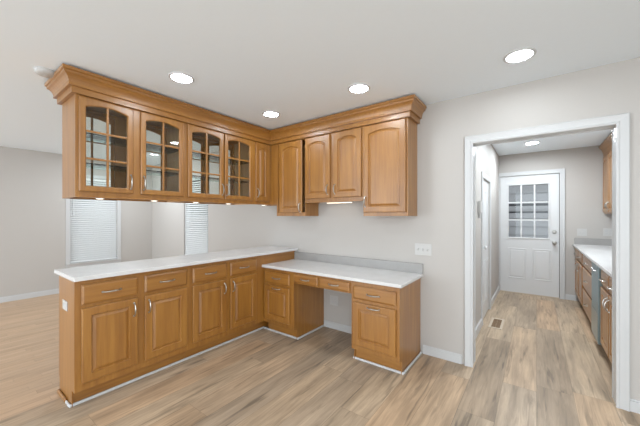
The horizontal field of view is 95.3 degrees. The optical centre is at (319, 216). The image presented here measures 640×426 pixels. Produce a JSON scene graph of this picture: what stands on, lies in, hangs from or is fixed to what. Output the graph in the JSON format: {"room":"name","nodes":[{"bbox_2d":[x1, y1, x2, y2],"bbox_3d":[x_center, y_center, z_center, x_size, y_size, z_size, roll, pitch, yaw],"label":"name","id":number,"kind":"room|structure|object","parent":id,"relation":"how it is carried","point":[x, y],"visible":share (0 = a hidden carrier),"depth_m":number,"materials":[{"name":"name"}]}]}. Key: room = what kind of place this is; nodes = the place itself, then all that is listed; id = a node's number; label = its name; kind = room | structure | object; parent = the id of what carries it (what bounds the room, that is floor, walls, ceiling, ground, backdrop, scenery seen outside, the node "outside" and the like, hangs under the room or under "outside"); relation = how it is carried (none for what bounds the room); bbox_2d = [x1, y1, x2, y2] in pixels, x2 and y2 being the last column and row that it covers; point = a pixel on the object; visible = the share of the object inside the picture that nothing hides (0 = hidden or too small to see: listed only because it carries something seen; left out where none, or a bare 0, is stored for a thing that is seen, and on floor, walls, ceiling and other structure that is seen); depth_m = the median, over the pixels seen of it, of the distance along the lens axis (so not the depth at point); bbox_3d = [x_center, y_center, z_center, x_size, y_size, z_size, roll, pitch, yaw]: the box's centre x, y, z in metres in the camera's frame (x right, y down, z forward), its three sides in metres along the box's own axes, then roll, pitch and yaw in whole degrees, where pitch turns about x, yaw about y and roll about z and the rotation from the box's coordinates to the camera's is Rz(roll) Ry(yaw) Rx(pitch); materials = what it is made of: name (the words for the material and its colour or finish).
{"room":"kitchen","nodes":[
{"label":"kitchen","id":0,"kind":"room"},
{"bbox_2d":[0,146,151,296],"bbox_3d":[-5.739,0.130,3.577,0.120,2.430,6.900,0,0,37],"label":"wall","id":1,"kind":"structure","parent":0,"point":[32,204],"depth_m":4.87,"materials":[{"name":"paint"}]},
{"bbox_2d":[0,289,58,302],"bbox_3d":[-5.689,1.302,3.531,0.014,0.085,6.886,0,0,37],"label":"baseboard","id":2,"kind":"structure","parent":1,"relation":"attached to","point":[53,291],"depth_m":4.76,"materials":[{"name":"white paint"}]},
{"bbox_2d":[66,175,120,267],"bbox_3d":[-4.272,0.085,5.514,0.145,1.700,0.850,0,0,37],"label":"window","id":3,"kind":"structure","parent":1,"relation":"in","point":[97,262],"depth_m":5.46,"materials":[{"name":"white paint"}]},
{"bbox_2d":[70,178,116,262],"bbox_3d":[-4.262,0.069,5.507,0.063,1.544,0.722,0,0,37],"label":"window blind","id":4,"kind":"object","parent":3,"relation":"attached to","point":[90,223],"visible":0.73,"depth_m":5.50,"materials":[{"name":"white plastic"}]},
{"bbox_2d":[0,0,639,165],"bbox_3d":[-1.073,-1.125,2.229,9.180,0.080,10.300,0,0,37],"label":"ceiling","id":5,"kind":"structure","parent":0,"point":[298,60],"depth_m":1.91,"materials":[{"name":"paint"}]},
{"bbox_2d":[33,67,54,77],"bbox_3d":[-2.051,-1.065,2.177,0.128,0.040,0.128,0,0,37],"label":"smoke detector","id":6,"kind":"object","parent":5,"relation":"attached to","point":[44,72],"visible":0.94,"depth_m":2.15,"materials":[{"name":"plastic"}]},
{"bbox_2d":[62,94,184,201],"bbox_3d":[-1.706,-0.606,2.609,0.452,0.923,0.845,0,0,37],"label":"upper cabinet","id":7,"kind":"object","parent":5,"relation":"attached to","point":[127,141],"visible":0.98,"depth_m":2.50,"materials":[{"name":"brown wood"}]},
{"bbox_2d":[86,132,177,153],"bbox_3d":[-1.709,-0.643,2.611,0.288,0.006,0.809,0,0,37],"label":"glass shelf","id":8,"kind":"object","parent":7,"relation":"attached to","point":[118,143],"depth_m":2.63,"materials":[{"name":"clear glass"}]},
{"bbox_2d":[86,163,177,176],"bbox_3d":[-1.709,-0.410,2.611,0.288,0.006,0.809,0,0,37],"label":"glass shelf","id":9,"kind":"object","parent":7,"relation":"attached to","point":[118,170],"depth_m":2.64,"materials":[{"name":"clear glass"}]},
{"bbox_2d":[168,72,194,83],"bbox_3d":[-1.086,-1.081,2.286,0.188,0.009,0.188,0,0,37],"label":"recessed light","id":10,"kind":"object","parent":5,"relation":"in","point":[179,77],"visible":1,"depth_m":2.27,"materials":[{"name":"white paint"}]},
{"bbox_2d":[171,123,252,204],"bbox_3d":[-1.192,-0.606,3.280,0.426,0.923,0.845,0,0,37],"label":"upper cabinet","id":11,"kind":"object","parent":5,"relation":"attached to","point":[240,161],"visible":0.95,"depth_m":3.24,"materials":[{"name":"brown wood"}]},
{"bbox_2d":[192,152,248,165],"bbox_3d":[-1.205,-0.643,3.290,0.288,0.006,0.809,0,0,37],"label":"glass shelf","id":12,"kind":"object","parent":11,"relation":"attached to","point":[194,155],"depth_m":3.33,"materials":[{"name":"clear glass"}]},
{"bbox_2d":[192,175,248,183],"bbox_3d":[-1.205,-0.410,3.290,0.288,0.006,0.809,0,0,37],"label":"glass shelf","id":13,"kind":"object","parent":11,"relation":"attached to","point":[194,177],"depth_m":3.33,"materials":[{"name":"clear glass"}]},
{"bbox_2d":[262,111,279,116],"bbox_3d":[-0.519,-1.081,3.096,0.188,0.009,0.188,0,0,37],"label":"recessed light","id":14,"kind":"object","parent":5,"relation":"in","point":[265,113],"visible":1,"depth_m":3.08,"materials":[{"name":"white plastic"}]},
{"bbox_2d":[348,83,369,93],"bbox_3d":[0.331,-1.081,2.476,0.188,0.009,0.188,0,0,37],"label":"recessed light","id":15,"kind":"object","parent":5,"relation":"in","point":[358,88],"visible":1,"depth_m":2.47,"materials":[{"name":"white plastic"}]},
{"bbox_2d":[503,47,536,62],"bbox_3d":[1.348,-1.081,1.969,0.188,0.009,0.188,0,0,37],"label":"recessed light","id":16,"kind":"object","parent":5,"relation":"in","point":[519,55],"visible":1,"depth_m":1.96,"materials":[{"name":"white plastic"}]},
{"bbox_2d":[524,141,539,144],"bbox_3d":[3.141,-1.081,4.319,0.188,0.009,0.188,0,0,37],"label":"recessed light","id":17,"kind":"object","parent":5,"relation":"in","point":[533,142],"visible":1,"depth_m":4.32,"materials":[{"name":"white paint"}]},
{"bbox_2d":[0,291,639,425],"bbox_3d":[-1.102,1.370,2.189,9.180,0.050,10.200,0,0,37],"label":"floor","id":18,"kind":"structure","parent":0,"point":[546,365],"depth_m":2.34,"materials":[{"name":"wood"}]},
{"bbox_2d":[57,389,66,401],"bbox_3d":[-1.915,1.331,2.162,0.208,0.028,0.016,0,0,37],"label":"trim","id":19,"kind":"structure","parent":18,"relation":"on","point":[59,392],"depth_m":2.15,"materials":[{"name":"brown wood"}]},
{"bbox_2d":[59,266,188,406],"bbox_3d":[-1.589,0.896,2.450,0.466,0.897,0.831,0,0,37],"label":"base cabinet","id":20,"kind":"object","parent":18,"relation":"on","point":[114,331],"visible":0.94,"depth_m":2.23,"materials":[{"name":"brown wood"}]},
{"bbox_2d":[62,299,67,310],"bbox_3d":[-1.870,0.653,2.136,0.114,0.070,0.008,0,0,37],"label":"wall outlet","id":21,"kind":"object","parent":20,"relation":"attached to","point":[64,303],"visible":1,"depth_m":2.12,"materials":[{"name":"white plastic"}]},
{"bbox_2d":[185,251,294,357],"bbox_3d":[-0.906,0.896,3.371,0.466,0.897,1.463,0,0,37],"label":"base cabinet","id":22,"kind":"object","parent":18,"relation":"on","point":[226,298],"visible":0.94,"depth_m":2.99,"materials":[{"name":"brown wood"}]},
{"bbox_2d":[54,246,297,281],"bbox_3d":[-1.184,0.433,3.052,0.520,0.030,2.309,0,0,37],"label":"countertop","id":23,"kind":"structure","parent":22,"relation":"on","point":[75,274],"depth_m":2.57,"materials":[{"name":"white stone"}]},
{"bbox_2d":[264,268,323,339],"bbox_3d":[-0.320,0.969,3.471,0.465,0.752,0.604,0,0,37],"label":"base cabinet","id":24,"kind":"object","parent":18,"relation":"on","point":[290,308],"visible":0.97,"depth_m":3.27,"materials":[{"name":"brown wood"}]},
{"bbox_2d":[262,252,423,293],"bbox_3d":[0.165,0.595,3.112,1.672,0.253,0.604,0,0,37],"label":"countertop","id":25,"kind":"structure","parent":24,"relation":"on","point":[396,274],"depth_m":2.99,"materials":[{"name":"white stone"}]},
{"bbox_2d":[352,278,420,374],"bbox_3d":[0.625,0.969,2.769,0.462,0.752,0.604,0,0,37],"label":"base cabinet","id":26,"kind":"object","parent":18,"relation":"on","point":[386,320],"visible":0.98,"depth_m":2.57,"materials":[{"name":"brown wood"}]},
{"bbox_2d":[488,317,504,329],"bbox_3d":[2.213,1.342,3.650,0.140,0.006,0.410,0,0,37],"label":"floor vent","id":27,"kind":"object","parent":18,"relation":"in","point":[496,323],"visible":1,"depth_m":3.64,"materials":[{"name":"beige metal"}]},
{"bbox_2d":[573,248,583,305],"bbox_3d":[4.016,0.911,4.100,0.651,0.868,0.925,0,0,37],"label":"base cabinet","id":28,"kind":"object","parent":18,"relation":"on","point":[579,265],"visible":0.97,"depth_m":4.14,"materials":[{"name":"brown wood"}]},
{"bbox_2d":[583,255,591,321],"bbox_3d":[3.458,0.911,3.348,0.651,0.868,0.945,0,0,37],"label":"base cabinet","id":29,"kind":"object","parent":18,"relation":"on","point":[587,271],"visible":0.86,"depth_m":3.49,"materials":[{"name":"brown wood"}]},
{"bbox_2d":[591,262,602,344],"bbox_3d":[3.048,0.912,2.796,0.650,0.866,0.416,0,0,37],"label":"dishwasher","id":30,"kind":"object","parent":18,"relation":"on","point":[596,271],"visible":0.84,"depth_m":2.88,"materials":[{"name":"silver metal"}]},
{"bbox_2d":[599,270,611,363],"bbox_3d":[2.675,0.911,2.295,0.651,0.868,0.822,0,0,37],"label":"base cabinet","id":31,"kind":"object","parent":18,"relation":"on","point":[606,280],"visible":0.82,"depth_m":2.54,"materials":[{"name":"brown wood"}]},
{"bbox_2d":[573,238,611,277],"bbox_3d":[3.365,0.412,3.212,0.644,0.130,3.128,0,0,37],"label":"countertop","id":32,"kind":"structure","parent":31,"relation":"on","point":[599,251],"depth_m":3.79,"materials":[{"name":"white stone"}]},
{"bbox_2d":[152,57,639,400],"bbox_3d":[0.007,0.130,3.682,9.180,2.430,0.120,0,0,37],"label":"wall","id":33,"kind":"structure","parent":0,"point":[339,229],"depth_m":2.78,"materials":[{"name":"paint"}]},
{"bbox_2d":[65,325,323,407],"bbox_3d":[-0.976,1.335,2.952,2.396,0.020,0.538,0,0,-37],"label":"trim","id":34,"kind":"structure","parent":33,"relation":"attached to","point":[67,403],"depth_m":2.62,"materials":[{"name":"white paint"}]},
{"bbox_2d":[187,180,207,242],"bbox_3d":[-2.234,0.030,5.328,0.800,1.470,0.130,0,0,37],"label":"window","id":35,"kind":"structure","parent":33,"relation":"in","point":[196,180],"depth_m":5.44,"materials":[{"name":"white paint"}]},
{"bbox_2d":[185,180,207,254],"bbox_3d":[-2.262,0.020,5.324,0.751,1.446,0.063,0,0,37],"label":"window blind","id":36,"kind":"object","parent":35,"relation":"attached to","point":[194,226],"visible":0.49,"depth_m":5.32,"materials":[{"name":"white plastic"}]},
{"bbox_2d":[244,141,276,205],"bbox_3d":[-0.759,-0.606,3.829,0.386,0.923,0.553,0,0,37],"label":"upper cabinet","id":37,"kind":"object","parent":33,"relation":"attached to","point":[261,152],"visible":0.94,"depth_m":3.62,"materials":[{"name":"brown wood"}]},
{"bbox_2d":[44,63,426,144],"bbox_3d":[-0.595,-0.991,2.599,2.337,0.160,2.335,0,0,37],"label":"crown molding","id":38,"kind":"structure","parent":37,"relation":"attached to","point":[67,81],"depth_m":2.74,"materials":[{"name":"brown wood"}]},
{"bbox_2d":[271,139,318,215],"bbox_3d":[-0.344,-0.534,3.670,0.577,1.066,0.315,0,0,37],"label":"upper cabinet","id":39,"kind":"object","parent":33,"relation":"attached to","point":[287,158],"visible":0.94,"depth_m":3.56,"materials":[{"name":"brown wood"}]},
{"bbox_2d":[330,295,337,305],"bbox_3d":[0.166,1.009,3.484,0.116,0.115,0.008,0,0,37],"label":"wall outlet","id":40,"kind":"object","parent":33,"relation":"attached to","point":[333,299],"visible":1,"depth_m":3.48,"materials":[{"name":"white plastic"}]},
{"bbox_2d":[305,126,363,203],"bbox_3d":[0.195,-0.611,3.270,0.765,0.912,0.315,0,0,37],"label":"upper cabinet","id":41,"kind":"object","parent":33,"relation":"attached to","point":[333,161],"visible":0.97,"depth_m":3.14,"materials":[{"name":"brown wood"}]},
{"bbox_2d":[326,201,352,202],"bbox_3d":[0.218,-0.159,3.313,0.340,0.020,0.040,0,0,37],"label":"light bar","id":42,"kind":"object","parent":41,"relation":"attached to","point":[348,201],"visible":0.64,"depth_m":3.28,"materials":[{"name":"white plastic"}]},
{"bbox_2d":[324,320,351,333],"bbox_3d":[0.330,1.306,3.358,0.695,0.078,0.014,0,0,37],"label":"baseboard","id":43,"kind":"structure","parent":33,"relation":"attached to","point":[330,324],"depth_m":3.44,"materials":[{"name":"white paint"}]},
{"bbox_2d":[353,352,421,374],"bbox_3d":[0.654,1.335,2.805,0.499,0.020,0.489,0,0,37],"label":"trim","id":44,"kind":"structure","parent":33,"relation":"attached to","point":[420,353],"depth_m":2.61,"materials":[{"name":"white paint"}]},
{"bbox_2d":[363,117,416,215],"bbox_3d":[0.687,-0.534,2.905,0.460,1.066,0.315,0,0,37],"label":"upper cabinet","id":45,"kind":"object","parent":33,"relation":"attached to","point":[389,147],"visible":0.97,"depth_m":2.80,"materials":[{"name":"brown wood"}]},
{"bbox_2d":[415,243,431,255],"bbox_3d":[1.007,0.327,2.854,0.162,0.115,0.016,0,0,37],"label":"light switch","id":46,"kind":"object","parent":33,"relation":"attached to","point":[420,249],"visible":1,"depth_m":2.85,"materials":[{"name":"white plastic"}]},
{"bbox_2d":[464,112,629,411],"bbox_3d":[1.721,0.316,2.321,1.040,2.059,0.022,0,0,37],"label":"trim","id":47,"kind":"structure","parent":33,"relation":"attached to","point":[622,121],"depth_m":2.05,"materials":[{"name":"white paint"}]},
{"bbox_2d":[630,398,639,413],"bbox_3d":[2.855,1.302,1.483,1.785,0.085,0.014,0,0,37],"label":"baseboard","id":48,"kind":"structure","parent":33,"relation":"attached to","point":[634,404],"depth_m":2.00,"materials":[{"name":"white paint"}]},
{"bbox_2d":[423,345,461,363],"bbox_3d":[1.147,1.302,2.752,0.350,0.085,0.014,0,0,37],"label":"baseboard","id":49,"kind":"structure","parent":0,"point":[428,350],"depth_m":2.74,"materials":[{"name":"white paint"}]},
{"bbox_2d":[476,144,498,325],"bbox_3d":[2.256,0.130,4.036,0.100,2.430,3.130,0,0,37],"label":"wall","id":50,"kind":"structure","parent":0,"point":[487,158],"depth_m":4.21,"materials":[{"name":"paint"}]},
{"bbox_2d":[476,318,481,337],"bbox_3d":[1.671,1.295,3.153,0.013,0.100,1.015,0,0,37],"label":"baseboard","id":51,"kind":"structure","parent":50,"relation":"attached to","point":[479,325],"depth_m":3.36,"materials":[{"name":"white paint"}]},
{"bbox_2d":[478,201,482,217],"bbox_3d":[1.867,-0.075,3.397,0.036,0.200,0.120,0,0,37],"label":"thermostat","id":52,"kind":"object","parent":50,"relation":"attached to","point":[480,204],"visible":1,"depth_m":3.38,"materials":[{"name":"white plastic"}]},
{"bbox_2d":[483,179,488,317],"bbox_3d":[2.228,0.427,3.913,0.100,1.819,0.734,0,0,37],"label":"door","id":53,"kind":"structure","parent":50,"relation":"in","point":[485,183],"depth_m":3.97,"materials":[{"name":"white paint"}]},
{"bbox_2d":[481,171,490,325],"bbox_3d":[2.234,0.399,3.909,0.016,1.892,0.864,0,0,37],"label":"trim","id":54,"kind":"structure","parent":50,"relation":"attached to","point":[483,175],"depth_m":3.56,"materials":[{"name":"white paint"}]},
{"bbox_2d":[491,286,499,306],"bbox_3d":[2.857,1.295,4.751,0.013,0.100,1.225,0,0,37],"label":"baseboard","id":55,"kind":"structure","parent":50,"relation":"attached to","point":[498,288],"depth_m":4.71,"materials":[{"name":"white paint"}]},
{"bbox_2d":[499,145,611,300],"bbox_3d":[3.929,0.130,4.817,1.855,2.430,0.120,0,0,37],"label":"wall","id":56,"kind":"structure","parent":0,"point":[583,166],"depth_m":4.65,"materials":[{"name":"paint"}]},
{"bbox_2d":[500,173,559,298],"bbox_3d":[3.580,0.321,5.014,0.838,2.049,0.144,0,0,37],"label":"door","id":57,"kind":"structure","parent":56,"relation":"in","point":[530,266],"depth_m":5.00,"materials":[{"name":"white paint"}]},
{"bbox_2d":[499,168,564,298],"bbox_3d":[3.590,0.287,4.981,0.915,2.115,0.022,0,0,37],"label":"trim","id":58,"kind":"structure","parent":56,"relation":"attached to","point":[561,171],"depth_m":4.73,"materials":[{"name":"white paint"}]},
{"bbox_2d":[577,229,586,235],"bbox_3d":[4.123,0.255,4.588,0.116,0.115,0.016,0,0,37],"label":"light switch","id":59,"kind":"object","parent":56,"relation":"attached to","point":[580,232],"visible":1,"depth_m":4.59,"materials":[{"name":"white plastic"}]},
{"bbox_2d":[603,228,611,235],"bbox_3d":[4.367,0.245,4.412,0.116,0.115,0.008,0,0,37],"label":"wall outlet","id":60,"kind":"object","parent":56,"relation":"attached to","point":[606,231],"visible":0.86,"depth_m":4.42,"materials":[{"name":"white plastic"}]},
{"bbox_2d":[565,294,576,300],"bbox_3d":[4.018,1.302,4.668,0.135,0.085,0.013,0,0,37],"label":"baseboard","id":61,"kind":"structure","parent":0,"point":[567,296],"depth_m":4.67,"materials":[{"name":"white paint"}]},
{"bbox_3d":[3.665,0.130,2.989,0.100,2.430,3.130,0,0,37],"label":"wall","id":62,"kind":"structure","parent":0,"visible":0},
{"bbox_2d":[599,133,611,213],"bbox_3d":[4.133,-0.550,3.991,0.341,1.030,0.962,0,0,37],"label":"upper cabinet","id":63,"kind":"object","parent":62,"relation":"attached to","point":[606,146],"visible":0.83,"depth_m":4.13,"materials":[{"name":"brown wood"}]},
{"label":"outside","id":64,"kind":"structure","parent":0,"visible":0},
{"bbox_3d":[4.235,1.495,6.122,6.500,0.200,2.320,0,0,37],"label":"ground","id":65,"kind":"structure","parent":64,"visible":0},
{"bbox_2d":[509,184,547,237],"bbox_3d":[4.949,-0.105,7.083,6.500,3.500,0.125,0,0,37],"label":"wall","id":66,"kind":"structure","parent":65,"relation":"on","point":[541,190],"depth_m":6.98,"materials":[{"name":"grey"}]},
{"bbox_2d":[509,203,547,212],"bbox_3d":[4.073,0.565,5.987,5.000,1.660,0.110,0,0,37],"label":"porch railing","id":67,"kind":"object","parent":65,"relation":"on","point":[536,204],"visible":0.25,"depth_m":5.82,"materials":[{"name":"white wood"}]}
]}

